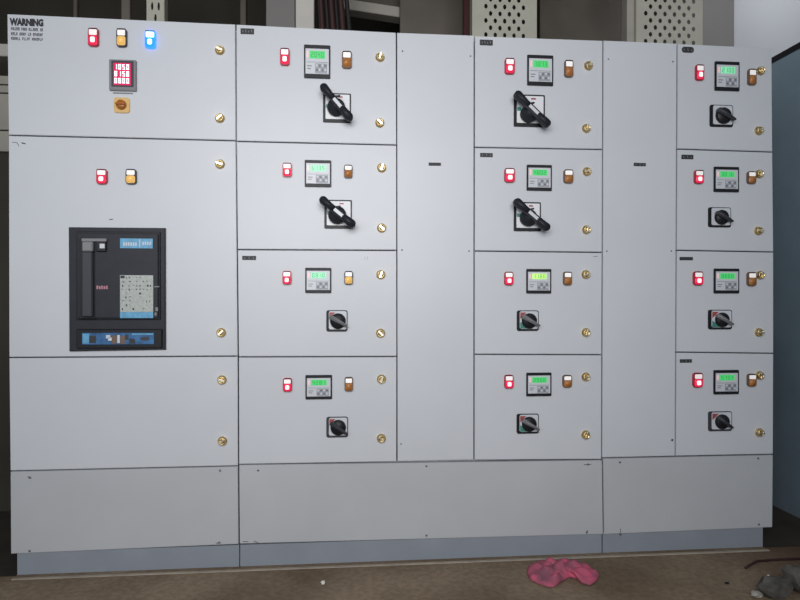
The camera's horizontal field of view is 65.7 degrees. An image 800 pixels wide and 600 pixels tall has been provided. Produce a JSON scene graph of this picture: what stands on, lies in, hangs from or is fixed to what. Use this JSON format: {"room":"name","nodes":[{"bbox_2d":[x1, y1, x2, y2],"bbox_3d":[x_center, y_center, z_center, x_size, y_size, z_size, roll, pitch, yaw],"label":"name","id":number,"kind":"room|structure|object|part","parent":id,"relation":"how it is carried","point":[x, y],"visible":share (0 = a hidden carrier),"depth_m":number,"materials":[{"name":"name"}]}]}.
{"room":"electrical room","nodes":[
{"label":"electrical room","id":0,"kind":"room"},
{"bbox_2d":[0,0,537,75],"bbox_3d":[-1.014,-0.655,3.886,5.500,3.300,0.100,0,0,-5],"label":"wall","id":1,"kind":"structure","parent":0,"point":[189,11],"depth_m":3.80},
{"bbox_2d":[0,505,799,599],"bbox_3d":[-0.714,1.064,0.584,5.500,0.100,6.550,0,0,-5],"label":"floor","id":2,"kind":"structure","parent":0,"point":[688,576],"depth_m":2.20,"materials":[{"name":"concrete"}]},
{"bbox_2d":[0,76,12,510],"bbox_3d":[-1.988,-0.026,3.048,0.326,2.050,0.300,0,0,-5],"label":"wall","id":3,"kind":"structure","parent":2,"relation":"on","point":[5,452],"depth_m":2.93,"materials":[{"name":"beige paint"}]},
{"bbox_2d":[0,44,7,61],"bbox_3d":[-1.977,-1.172,2.932,0.326,0.058,0.080,0,0,-5],"label":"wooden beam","id":4,"kind":"structure","parent":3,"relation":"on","point":[3,47],"depth_m":2.90,"materials":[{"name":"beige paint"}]},
{"bbox_2d":[73,0,78,17],"bbox_3d":[-1.639,-0.651,3.141,0.019,3.300,0.030,0,0,-5],"label":"steel post","id":5,"kind":"object","parent":2,"relation":"on","point":[75,2],"visible":0.02,"depth_m":3.12,"materials":[{"name":"grey metal"}]},
{"bbox_2d":[11,464,240,574],"bbox_3d":[-1.037,0.812,2.585,0.815,0.380,0.603,0,0,-5],"label":"base panel","id":6,"kind":"object","parent":2,"relation":"on","point":[182,517],"visible":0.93,"depth_m":2.29,"materials":[{"name":"grey metal"}]},
{"bbox_2d":[8,14,239,469],"bbox_3d":[-1.038,-0.207,2.556,0.816,1.656,0.650,0,0,-5],"label":"tall cabinet","id":7,"kind":"object","parent":6,"relation":"on","point":[124,307],"visible":1,"depth_m":2.28,"materials":[{"name":"grey metal"}]},
{"bbox_3d":[-1.109,-0.079,2.235,0.098,0.292,0.023,0,0,-5],"label":"charging handle","id":8,"kind":"part","parent":7,"relation":"part of","materials":[{"name":"black plastic"}]},
{"bbox_2d":[88,28,99,46],"bbox_3d":[-1.118,-0.958,2.260,0.037,0.067,0.018,0,0,-5],"label":"lamp","id":9,"kind":"object","parent":7,"relation":"attached to","point":[93,33],"depth_m":2.25,"materials":[{"name":"red plastic"}]},
{"bbox_2d":[96,169,107,184],"bbox_3d":[-1.090,-0.451,2.265,0.038,0.055,0.018,0,0,-5],"label":"lamp","id":10,"kind":"object","parent":7,"relation":"attached to","point":[101,174],"depth_m":2.26,"materials":[{"name":"red plastic"}]},
{"bbox_2d":[114,97,129,112],"bbox_3d":[-1.020,-0.715,2.265,0.057,0.056,0.028,0,0,-5],"label":"switch","id":11,"kind":"object","parent":7,"relation":"attached to","point":[121,104],"depth_m":2.27,"materials":[{"name":"orange"}]},
{"bbox_2d":[116,28,127,47],"bbox_3d":[-1.019,-0.960,2.271,0.036,0.067,0.013,0,0,-5],"label":"lamp","id":12,"kind":"object","parent":7,"relation":"attached to","point":[121,33],"depth_m":2.26,"materials":[{"name":"orange"}]},
{"bbox_3d":[-1.018,-0.816,2.287,0.809,0.435,0.018,0,0,-5],"label":"door","id":13,"kind":"part","parent":7,"relation":"part of","materials":[{"name":"grey metal"}]},
{"bbox_3d":[-1.013,-0.193,2.291,0.811,0.801,0.018,0,0,-5],"label":"door","id":14,"kind":"part","parent":7,"relation":"part of","materials":[{"name":"grey metal"}]},
{"bbox_3d":[-1.013,0.415,2.295,0.812,0.408,0.018,0,0,-5],"label":"door","id":15,"kind":"part","parent":7,"relation":"part of","materials":[{"name":"grey metal"}]},
{"bbox_2d":[121,0,131,19],"bbox_3d":[-1.201,-1.559,2.724,0.038,1.080,0.030,0,0,-5],"label":"conduit","id":16,"kind":"object","parent":7,"relation":"on","point":[126,5],"visible":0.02,"depth_m":2.71,"materials":[{"name":"metal"}]},
{"bbox_2d":[125,169,136,184],"bbox_3d":[-0.987,-0.453,2.275,0.038,0.056,0.018,0,0,-5],"label":"lamp","id":17,"kind":"object","parent":7,"relation":"attached to","point":[130,174],"depth_m":2.27,"materials":[{"name":"orange"}]},
{"bbox_3d":[-0.959,-0.012,2.259,0.117,0.156,0.003,0,0,-5],"label":"data plate","id":18,"kind":"part","parent":7,"relation":"part of","materials":[{"name":"grey plastic"}]},
{"bbox_2d":[145,30,155,48],"bbox_3d":[-0.918,-0.958,2.281,0.038,0.066,0.013,0,0,-5],"label":"lamp","id":19,"kind":"object","parent":7,"relation":"attached to","point":[150,35],"depth_m":2.27,"materials":[{"name":"blue plastic"}]},
{"bbox_2d":[147,0,167,21],"bbox_3d":[-1.037,-1.469,2.649,0.073,0.901,0.052,0,0,-5],"label":"cable tray","id":20,"kind":"object","parent":7,"relation":"on","point":[162,14],"visible":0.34,"depth_m":2.63,"materials":[{"name":"metal"}]},
{"bbox_2d":[240,0,246,24],"bbox_3d":[-0.813,-0.651,3.227,0.030,3.300,0.050,0,0,-5],"label":"steel post","id":21,"kind":"object","parent":2,"relation":"on","point":[243,3],"visible":0.02,"depth_m":3.20,"materials":[{"name":"grey metal"}]},
{"bbox_2d":[11,547,769,579],"bbox_3d":[0.042,1.002,2.369,2.884,0.004,0.042,0,0,-5],"label":"trim","id":22,"kind":"structure","parent":2,"relation":"on","point":[743,549],"depth_m":2.35,"materials":[{"name":"concrete"}]},
{"bbox_2d":[239,458,602,565],"bbox_3d":[0.072,0.810,2.686,1.414,0.385,0.603,0,0,-5],"label":"base panel","id":23,"kind":"object","parent":2,"relation":"on","point":[332,512],"visible":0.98,"depth_m":2.39,"materials":[{"name":"grey metal"}]},
{"bbox_2d":[237,25,395,463],"bbox_3d":[-0.336,-0.204,2.611,0.600,1.651,0.668,0,0,-5],"label":"tall cabinet","id":24,"kind":"object","parent":23,"relation":"on","point":[316,108],"visible":1,"depth_m":2.34,"materials":[{"name":"grey metal"}]},
{"bbox_3d":[-0.571,-1.004,2.317,0.050,0.021,0.003,0,0,-5],"label":"name plate","id":25,"kind":"part","parent":24,"relation":"part of","materials":[{"name":"grey plastic"}]},
{"bbox_3d":[-0.565,-0.158,2.322,0.051,0.015,0.003,0,0,-5],"label":"name plate","id":26,"kind":"part","parent":24,"relation":"part of","materials":[{"name":"grey plastic"}]},
{"bbox_2d":[266,0,295,27],"bbox_3d":[-0.519,-1.558,2.711,0.124,1.080,0.060,0,0,-5],"label":"channel","id":27,"kind":"object","parent":24,"relation":"on","point":[279,13],"visible":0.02,"depth_m":2.68,"materials":[{"name":"grey paint"}]},
{"bbox_2d":[280,48,289,65],"bbox_3d":[-0.432,-0.912,2.322,0.035,0.065,0.018,0,0,-5],"label":"lamp","id":28,"kind":"object","parent":24,"relation":"attached to","point":[284,52],"depth_m":2.32,"materials":[{"name":"red plastic"}]},
{"bbox_2d":[282,271,291,284],"bbox_3d":[-0.425,-0.084,2.328,0.033,0.052,0.018,0,0,-5],"label":"lamp","id":29,"kind":"object","parent":24,"relation":"attached to","point":[286,275],"depth_m":2.32,"materials":[{"name":"red plastic"}]},
{"bbox_2d":[282,163,291,176],"bbox_3d":[-0.423,-0.488,2.325,0.035,0.053,0.018,0,0,-5],"label":"lamp","id":30,"kind":"object","parent":24,"relation":"attached to","point":[286,167],"depth_m":2.32,"materials":[{"name":"red plastic"}]},
{"bbox_2d":[283,378,291,391],"bbox_3d":[-0.423,0.319,2.333,0.033,0.051,0.013,0,0,-5],"label":"lamp","id":31,"kind":"object","parent":24,"relation":"attached to","point":[287,382],"depth_m":2.32,"materials":[{"name":"red plastic"}]},
{"bbox_2d":[296,0,314,28],"bbox_3d":[-0.411,-1.558,2.691,0.078,1.080,0.060,0,0,-5],"label":"pillar","id":32,"kind":"structure","parent":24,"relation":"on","point":[305,9],"depth_m":2.66,"materials":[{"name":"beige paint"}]},
{"bbox_3d":[-0.312,-0.391,2.354,0.598,0.399,0.018,0,0,-5],"label":"door","id":33,"kind":"part","parent":24,"relation":"part of","materials":[{"name":"grey metal"}]},
{"bbox_3d":[-0.313,-0.812,2.351,0.599,0.433,0.018,0,0,-5],"label":"door","id":34,"kind":"part","parent":24,"relation":"part of","materials":[{"name":"grey metal"}]},
{"bbox_3d":[-0.311,0.013,2.356,0.596,0.402,0.018,0,0,-5],"label":"door","id":35,"kind":"part","parent":24,"relation":"part of","materials":[{"name":"grey metal"}]},
{"bbox_3d":[-0.309,0.417,2.359,0.592,0.402,0.018,0,0,-5],"label":"door","id":36,"kind":"part","parent":24,"relation":"part of","materials":[{"name":"grey metal"}]},
{"bbox_2d":[318,0,324,28],"bbox_3d":[-0.354,-1.464,2.631,0.087,0.871,0.053,0,0,-5],"label":"power cable","id":37,"kind":"object","parent":24,"relation":"on","point":[320,2],"visible":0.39,"depth_m":2.63,"materials":[{"name":"black plastic"}]},
{"bbox_2d":[324,0,329,28],"bbox_3d":[-0.337,-1.464,2.663,0.094,0.872,0.051,0,0,-5],"label":"power cable","id":38,"kind":"object","parent":24,"relation":"on","point":[326,11],"visible":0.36,"depth_m":2.66,"materials":[{"name":"black plastic"}]},
{"bbox_2d":[328,0,335,29],"bbox_3d":[-0.314,-1.464,2.635,0.102,0.870,0.055,0,0,-5],"label":"power cable","id":39,"kind":"object","parent":24,"relation":"on","point":[331,8],"visible":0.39,"depth_m":2.63,"materials":[{"name":"black plastic"}]},
{"bbox_2d":[320,83,352,122],"bbox_3d":[-0.237,-0.732,2.316,0.122,0.134,0.068,0,0,-5],"label":"switch","id":40,"kind":"object","parent":24,"relation":"attached to","point":[336,100],"depth_m":2.34,"materials":[{"name":"grey plastic"}]},
{"bbox_2d":[334,0,339,29],"bbox_3d":[-0.296,-1.464,2.667,0.098,0.872,0.051,0,0,-5],"label":"power cable","id":41,"kind":"object","parent":24,"relation":"on","point":[335,1],"visible":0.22,"depth_m":2.67,"materials":[{"name":"black plastic"}]},
{"bbox_2d":[326,416,347,437],"bbox_3d":[-0.237,0.482,2.339,0.082,0.078,0.036,0,0,-5],"label":"switch","id":42,"kind":"object","parent":24,"relation":"attached to","point":[336,426],"depth_m":2.35,"materials":[{"name":"black plastic"}]},
{"bbox_2d":[326,310,347,331],"bbox_3d":[-0.238,0.079,2.336,0.080,0.081,0.036,0,0,-5],"label":"switch","id":43,"kind":"object","parent":24,"relation":"attached to","point":[336,320],"depth_m":2.34,"materials":[{"name":"black plastic"}]},
{"bbox_2d":[319,196,355,228],"bbox_3d":[-0.233,-0.326,2.318,0.134,0.114,0.068,0,0,-5],"label":"switch","id":44,"kind":"object","parent":24,"relation":"attached to","point":[335,212],"depth_m":2.34,"materials":[{"name":"grey plastic"}]},
{"bbox_2d":[337,0,345,29],"bbox_3d":[-0.274,-1.464,2.639,0.106,0.870,0.055,0,0,-5],"label":"power cable","id":45,"kind":"object","parent":24,"relation":"on","point":[341,12],"visible":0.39,"depth_m":2.64,"materials":[{"name":"black plastic"}]},
{"bbox_2d":[342,51,351,68],"bbox_3d":[-0.201,-0.908,2.344,0.037,0.065,0.018,0,0,-5],"label":"lamp","id":46,"kind":"object","parent":24,"relation":"attached to","point":[346,55],"depth_m":2.34,"materials":[{"name":"brown plastic"}]},
{"bbox_2d":[344,0,351,30],"bbox_3d":[-0.252,-1.463,2.671,0.109,0.873,0.049,0,0,-5],"label":"power cable","id":47,"kind":"object","parent":24,"relation":"on","point":[347,8],"visible":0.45,"depth_m":2.67,"materials":[{"name":"black plastic"}]},
{"bbox_2d":[344,271,352,284],"bbox_3d":[-0.195,-0.084,2.349,0.033,0.051,0.018,0,0,-5],"label":"lamp","id":48,"kind":"object","parent":24,"relation":"attached to","point":[348,275],"depth_m":2.34,"materials":[{"name":"orange"}]},
{"bbox_2d":[344,165,352,177],"bbox_3d":[-0.196,-0.487,2.349,0.032,0.050,0.013,0,0,-5],"label":"lamp","id":49,"kind":"object","parent":24,"relation":"attached to","point":[348,169],"depth_m":2.34,"materials":[{"name":"brown plastic"}]},
{"bbox_2d":[345,377,352,390],"bbox_3d":[-0.194,0.319,2.354,0.032,0.054,0.013,0,0,-5],"label":"lamp","id":50,"kind":"object","parent":24,"relation":"attached to","point":[348,380],"depth_m":2.35,"materials":[{"name":"brown plastic"}]},
{"bbox_2d":[395,33,473,460],"bbox_3d":[0.110,-0.201,2.684,0.298,1.645,0.603,0,0,-5],"label":"tall cabinet","id":51,"kind":"object","parent":23,"relation":"on","point":[435,72],"visible":0.99,"depth_m":2.39,"materials":[{"name":"grey metal"}]},
{"bbox_3d":[0.134,-0.522,2.384,0.048,0.012,0.002,0,0,-5],"label":"name plate","id":52,"kind":"part","parent":51,"relation":"part of","materials":[{"name":"grey plastic"}]},
{"bbox_2d":[473,36,601,458],"bbox_3d":[0.519,-0.198,2.689,0.510,1.650,0.668,0,0,-5],"label":"tall cabinet","id":53,"kind":"object","parent":23,"relation":"on","point":[537,237],"visible":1,"depth_m":2.42,"materials":[{"name":"grey metal"}]},
{"bbox_3d":[0.335,-0.561,2.402,0.050,0.016,0.003,0,0,-5],"label":"name plate","id":54,"kind":"part","parent":53,"relation":"part of","materials":[{"name":"grey plastic"}]},
{"bbox_3d":[0.334,-0.996,2.399,0.051,0.022,0.003,0,0,-5],"label":"name plate","id":55,"kind":"part","parent":53,"relation":"part of","materials":[{"name":"grey plastic"}]},
{"bbox_2d":[470,0,536,38],"bbox_3d":[0.456,-1.467,2.735,0.288,0.900,0.052,0,0,-5],"label":"cable tray","id":56,"kind":"object","parent":53,"relation":"on","point":[478,12],"visible":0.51,"depth_m":2.71,"materials":[{"name":"metal"}]},
{"bbox_2d":[504,272,512,284],"bbox_3d":[0.422,-0.084,2.405,0.035,0.053,0.018,0,0,-5],"label":"lamp","id":57,"kind":"object","parent":53,"relation":"attached to","point":[508,276],"depth_m":2.40,"materials":[{"name":"red plastic"}]},
{"bbox_2d":[504,375,513,388],"bbox_3d":[0.423,0.317,2.407,0.036,0.053,0.018,0,0,-5],"label":"lamp","id":58,"kind":"object","parent":53,"relation":"attached to","point":[508,379],"depth_m":2.40,"materials":[{"name":"red plastic"}]},
{"bbox_2d":[504,168,514,182],"bbox_3d":[0.425,-0.484,2.403,0.041,0.056,0.018,0,0,-5],"label":"lamp","id":59,"kind":"object","parent":53,"relation":"attached to","point":[509,173],"depth_m":2.40,"materials":[{"name":"red plastic"}]},
{"bbox_2d":[504,58,514,74],"bbox_3d":[0.425,-0.906,2.400,0.039,0.062,0.018,0,0,-5],"label":"lamp","id":60,"kind":"object","parent":53,"relation":"attached to","point":[509,63],"depth_m":2.40,"materials":[{"name":"red plastic"}]},
{"bbox_2d":[516,413,539,433],"bbox_3d":[0.500,0.483,2.406,0.088,0.077,0.036,0,0,-5],"label":"switch","id":61,"kind":"object","parent":53,"relation":"attached to","point":[526,423],"depth_m":2.41,"materials":[{"name":"black plastic"}]},
{"bbox_2d":[517,310,539,330],"bbox_3d":[0.500,0.081,2.404,0.087,0.080,0.036,0,0,-5],"label":"switch","id":62,"kind":"object","parent":53,"relation":"attached to","point":[527,320],"depth_m":2.41,"materials":[{"name":"black plastic"}]},
{"bbox_2d":[513,198,550,230],"bbox_3d":[0.501,-0.325,2.385,0.142,0.122,0.068,0,0,-5],"label":"switch","id":63,"kind":"object","parent":53,"relation":"attached to","point":[529,214],"depth_m":2.41,"materials":[{"name":"grey plastic"}]},
{"bbox_2d":[513,90,550,127],"bbox_3d":[0.502,-0.730,2.383,0.143,0.139,0.068,0,0,-5],"label":"switch","id":64,"kind":"object","parent":53,"relation":"attached to","point":[531,108],"depth_m":2.41,"materials":[{"name":"grey plastic"}]},
{"bbox_3d":[0.542,0.421,2.436,0.508,0.415,0.018,0,0,-5],"label":"door","id":65,"kind":"part","parent":53,"relation":"part of","materials":[{"name":"grey metal"}]},
{"bbox_3d":[0.542,0.013,2.434,0.509,0.401,0.018,0,0,-5],"label":"door","id":66,"kind":"part","parent":53,"relation":"part of","materials":[{"name":"grey metal"}]},
{"bbox_3d":[0.542,-0.391,2.432,0.509,0.400,0.018,0,0,-5],"label":"door","id":67,"kind":"part","parent":53,"relation":"part of","materials":[{"name":"grey metal"}]},
{"bbox_3d":[0.543,-0.807,2.429,0.510,0.428,0.018,0,0,-5],"label":"door","id":68,"kind":"part","parent":53,"relation":"part of","materials":[{"name":"grey metal"}]},
{"bbox_2d":[562,375,571,387],"bbox_3d":[0.655,0.318,2.431,0.036,0.049,0.013,0,0,-5],"label":"lamp","id":69,"kind":"object","parent":53,"relation":"attached to","point":[566,379],"depth_m":2.42,"materials":[{"name":"brown plastic"}]},
{"bbox_2d":[563,272,571,284],"bbox_3d":[0.656,-0.085,2.429,0.034,0.053,0.013,0,0,-5],"label":"lamp","id":70,"kind":"object","parent":53,"relation":"attached to","point":[567,276],"depth_m":2.42,"materials":[{"name":"brown plastic"}]},
{"bbox_2d":[563,169,572,183],"bbox_3d":[0.659,-0.484,2.427,0.038,0.054,0.013,0,0,-5],"label":"lamp","id":71,"kind":"object","parent":53,"relation":"attached to","point":[567,173],"depth_m":2.42,"materials":[{"name":"brown plastic"}]},
{"bbox_2d":[564,60,572,77],"bbox_3d":[0.660,-0.904,2.422,0.034,0.067,0.018,0,0,-5],"label":"lamp","id":72,"kind":"object","parent":53,"relation":"attached to","point":[568,64],"depth_m":2.42,"materials":[{"name":"brown plastic"}]},
{"bbox_2d":[399,0,462,34],"bbox_3d":[0.160,-0.550,3.205,0.326,3.100,0.030,0,0,-5],"label":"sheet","id":73,"kind":"object","parent":2,"relation":"on","point":[442,17],"visible":0.02,"depth_m":3.19,"materials":[{"name":"grey metal"}]},
{"bbox_2d":[344,0,399,23],"bbox_3d":[-0.155,-1.513,3.247,0.336,0.089,0.080,0,0,-5],"label":"roof beam","id":74,"kind":"structure","parent":73,"relation":"attached to","point":[359,9],"depth_m":3.21,"materials":[{"name":"grey metal"}]},
{"bbox_2d":[463,0,469,35],"bbox_3d":[0.336,-0.649,3.125,0.038,3.300,0.040,0,0,-5],"label":"steel post","id":75,"kind":"object","parent":2,"relation":"on","point":[466,3],"visible":0.02,"depth_m":3.10,"materials":[{"name":"brown metal"}]},
{"bbox_2d":[527,557,599,586],"bbox_3d":[0.594,0.977,2.272,0.266,0.054,0.205,0,0,-5],"label":"rag","id":76,"kind":"object","parent":2,"relation":"on","point":[549,572],"visible":1,"depth_m":2.24,"materials":[{"name":"pink fabric"}]},
{"bbox_2d":[538,0,621,41],"bbox_3d":[1.012,-0.550,3.433,0.500,3.100,0.030,0,0,-5],"label":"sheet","id":77,"kind":"object","parent":2,"relation":"on","point":[593,20],"visible":0.02,"depth_m":3.41,"materials":[{"name":"grey metal"}]},
{"bbox_2d":[600,454,772,552],"bbox_3d":[1.132,0.814,2.783,0.713,0.380,0.603,0,0,-5],"label":"base panel","id":78,"kind":"object","parent":2,"relation":"on","point":[679,502],"visible":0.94,"depth_m":2.49,"materials":[{"name":"grey metal"}]},
{"bbox_2d":[599,41,675,456],"bbox_3d":[0.924,-0.201,2.758,0.301,1.646,0.603,0,0,-5],"label":"tall cabinet","id":79,"kind":"object","parent":78,"relation":"on","point":[638,149],"visible":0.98,"depth_m":2.46,"materials":[{"name":"grey metal"}]},
{"bbox_2d":[622,0,633,41],"bbox_3d":[1.032,-1.482,2.808,0.032,0.930,0.050,0,0,-5],"label":"channel","id":80,"kind":"object","parent":79,"relation":"on","point":[627,5],"visible":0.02,"depth_m":2.79,"materials":[{"name":"beige paint"}]},
{"bbox_3d":[0.951,-0.537,2.458,0.050,0.013,0.003,0,0,-5],"label":"name plate","id":81,"kind":"part","parent":79,"relation":"part of","materials":[{"name":"grey plastic"}]},
{"bbox_2d":[675,44,772,455],"bbox_3d":[1.284,-0.200,2.774,0.412,1.644,0.636,0,0,-5],"label":"tall cabinet","id":82,"kind":"object","parent":78,"relation":"on","point":[724,262],"visible":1,"depth_m":2.49,"materials":[{"name":"grey metal"}]},
{"bbox_2d":[634,0,702,44],"bbox_3d":[1.207,-1.467,2.803,0.312,0.900,0.052,0,0,-5],"label":"cable tray","id":83,"kind":"object","parent":82,"relation":"on","point":[640,6],"visible":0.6,"depth_m":2.78,"materials":[{"name":"metal"}]},
{"bbox_3d":[1.143,0.244,2.480,0.050,0.014,0.003,0,0,-5],"label":"name plate","id":84,"kind":"part","parent":82,"relation":"part of","materials":[{"name":"grey plastic"}]},
{"bbox_3d":[1.144,-0.165,2.478,0.055,0.013,0.002,0,0,-5],"label":"name plate","id":85,"kind":"part","parent":82,"relation":"part of","materials":[{"name":"grey plastic"}]},
{"bbox_3d":[1.148,-0.571,2.476,0.050,0.018,0.003,0,0,-5],"label":"name plate","id":86,"kind":"part","parent":82,"relation":"part of","materials":[{"name":"grey plastic"}]},
{"bbox_3d":[1.148,-0.998,2.473,0.050,0.023,0.003,0,0,-5],"label":"name plate","id":87,"kind":"part","parent":82,"relation":"part of","materials":[{"name":"grey plastic"}]},
{"bbox_2d":[692,372,702,387],"bbox_3d":[1.190,0.320,2.480,0.040,0.059,0.013,0,0,-5],"label":"lamp","id":88,"kind":"object","parent":82,"relation":"attached to","point":[697,377],"depth_m":2.47,"materials":[{"name":"red plastic"}]},
{"bbox_2d":[692,271,702,284],"bbox_3d":[1.190,-0.087,2.477,0.039,0.056,0.013,0,0,-5],"label":"lamp","id":89,"kind":"object","parent":82,"relation":"attached to","point":[697,276],"depth_m":2.47,"materials":[{"name":"red plastic"}]},
{"bbox_2d":[693,170,703,183],"bbox_3d":[1.193,-0.491,2.475,0.037,0.055,0.013,0,0,-5],"label":"lamp","id":90,"kind":"object","parent":82,"relation":"attached to","point":[698,175],"depth_m":2.47,"materials":[{"name":"red plastic"}]},
{"bbox_2d":[695,64,703,80],"bbox_3d":[1.195,-0.907,2.473,0.034,0.063,0.013,0,0,-5],"label":"lamp","id":91,"kind":"object","parent":82,"relation":"attached to","point":[699,68],"depth_m":2.47,"materials":[{"name":"red plastic"}]},
{"bbox_2d":[708,411,733,430],"bbox_3d":[1.288,0.487,2.478,0.099,0.079,0.036,0,0,-5],"label":"switch","id":92,"kind":"object","parent":82,"relation":"attached to","point":[717,420],"depth_m":2.49,"materials":[{"name":"black plastic"}]},
{"bbox_2d":[708,310,733,328],"bbox_3d":[1.286,0.079,2.475,0.099,0.078,0.036,0,0,-5],"label":"switch","id":93,"kind":"object","parent":82,"relation":"attached to","point":[717,319],"depth_m":2.48,"materials":[{"name":"black plastic"}]},
{"bbox_2d":[708,207,733,226],"bbox_3d":[1.283,-0.332,2.473,0.095,0.080,0.036,0,0,-5],"label":"switch","id":94,"kind":"object","parent":82,"relation":"attached to","point":[717,216],"depth_m":2.48,"materials":[{"name":"black plastic"}]},
{"bbox_2d":[709,105,735,126],"bbox_3d":[1.289,-0.738,2.471,0.097,0.088,0.036,0,0,-5],"label":"switch","id":95,"kind":"object","parent":82,"relation":"attached to","point":[719,115],"depth_m":2.48,"materials":[{"name":"black plastic"}]},
{"bbox_3d":[1.309,0.418,2.506,0.412,0.413,0.018,0,0,-5],"label":"door","id":96,"kind":"part","parent":82,"relation":"part of","materials":[{"name":"grey metal"}]},
{"bbox_3d":[1.309,0.009,2.504,0.411,0.410,0.018,0,0,-5],"label":"door","id":97,"kind":"part","parent":82,"relation":"part of","materials":[{"name":"grey metal"}]},
{"bbox_3d":[1.306,-0.811,2.499,0.402,0.418,0.018,0,0,-5],"label":"door","id":98,"kind":"part","parent":82,"relation":"part of","materials":[{"name":"grey metal"}]},
{"bbox_3d":[1.309,-0.398,2.501,0.408,0.402,0.018,0,0,-5],"label":"door","id":99,"kind":"part","parent":82,"relation":"part of","materials":[{"name":"grey metal"}]},
{"bbox_2d":[746,171,755,183],"bbox_3d":[1.414,-0.492,2.493,0.036,0.050,0.018,0,0,-5],"label":"lamp","id":100,"kind":"object","parent":82,"relation":"attached to","point":[750,175],"depth_m":2.49,"materials":[{"name":"brown plastic"}]},
{"bbox_2d":[746,374,756,386],"bbox_3d":[1.418,0.323,2.501,0.036,0.052,0.013,0,0,-5],"label":"lamp","id":101,"kind":"object","parent":82,"relation":"attached to","point":[751,379],"depth_m":2.49,"materials":[{"name":"brown plastic"}]},
{"bbox_2d":[746,272,756,285],"bbox_3d":[1.416,-0.085,2.498,0.037,0.056,0.013,0,0,-5],"label":"lamp","id":102,"kind":"object","parent":82,"relation":"attached to","point":[751,277],"depth_m":2.49,"materials":[{"name":"brown plastic"}]},
{"bbox_2d":[747,69,756,85],"bbox_3d":[1.415,-0.897,2.491,0.034,0.064,0.018,0,0,-5],"label":"lamp","id":103,"kind":"object","parent":82,"relation":"attached to","point":[751,73],"depth_m":2.49,"materials":[{"name":"brown plastic"}]},
{"bbox_2d":[751,590,762,597],"bbox_3d":[1.211,0.998,2.102,0.047,0.019,0.031,0,0,-5],"label":"rubble","id":104,"kind":"object","parent":2,"relation":"on","point":[757,594],"visible":1,"depth_m":2.09,"materials":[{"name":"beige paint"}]},
{"bbox_2d":[744,557,799,568],"bbox_3d":[1.427,1.001,2.376,0.296,0.009,0.042,0,0,-17],"label":"rod","id":105,"kind":"object","parent":2,"relation":"on","point":[798,558],"visible":1,"depth_m":2.38,"materials":[{"name":"black"}]},
{"bbox_2d":[756,575,793,599],"bbox_3d":[1.271,0.973,2.108,0.119,0.068,0.085,0,0,-5],"label":"rubble","id":106,"kind":"object","parent":2,"relation":"on","point":[772,587],"visible":1,"depth_m":2.08,"materials":[{"name":"grey stone"}]},
{"bbox_2d":[781,564,799,591],"bbox_3d":[1.369,0.960,2.141,0.091,0.094,0.092,0,0,-27],"label":"rubble","id":107,"kind":"object","parent":2,"relation":"on","point":[790,572],"visible":0.78,"depth_m":2.12,"materials":[{"name":"grey stone"}]},
{"bbox_2d":[644,0,733,46],"bbox_3d":[1.673,-0.651,3.704,0.173,3.300,0.750,0,0,-5],"label":"wall","id":108,"kind":"structure","parent":0,"point":[718,15],"depth_m":3.33,"materials":[{"name":"grey paint"}]},
{"bbox_2d":[734,0,799,517],"bbox_3d":[2.069,-0.635,0.878,0.104,3.300,6.650,0,0,-5],"label":"wall","id":109,"kind":"structure","parent":0,"point":[773,24],"depth_m":2.95,"materials":[{"name":"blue paint"}]},
{"bbox_3d":[-0.888,-2.347,2.507,5.700,0.100,2.850,0,0,-5],"label":"ceiling","id":110,"kind":"structure","parent":0,"visible":0},
{"bbox_2d":[356,0,399,6],"bbox_3d":[-0.124,-1.935,3.342,0.344,0.730,0.030,0,0,-5],"label":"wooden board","id":111,"kind":"object","parent":110,"relation":"attached to","point":[396,3],"visible":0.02,"depth_m":3.33,"materials":[{"name":"brown wood"}]}
]}

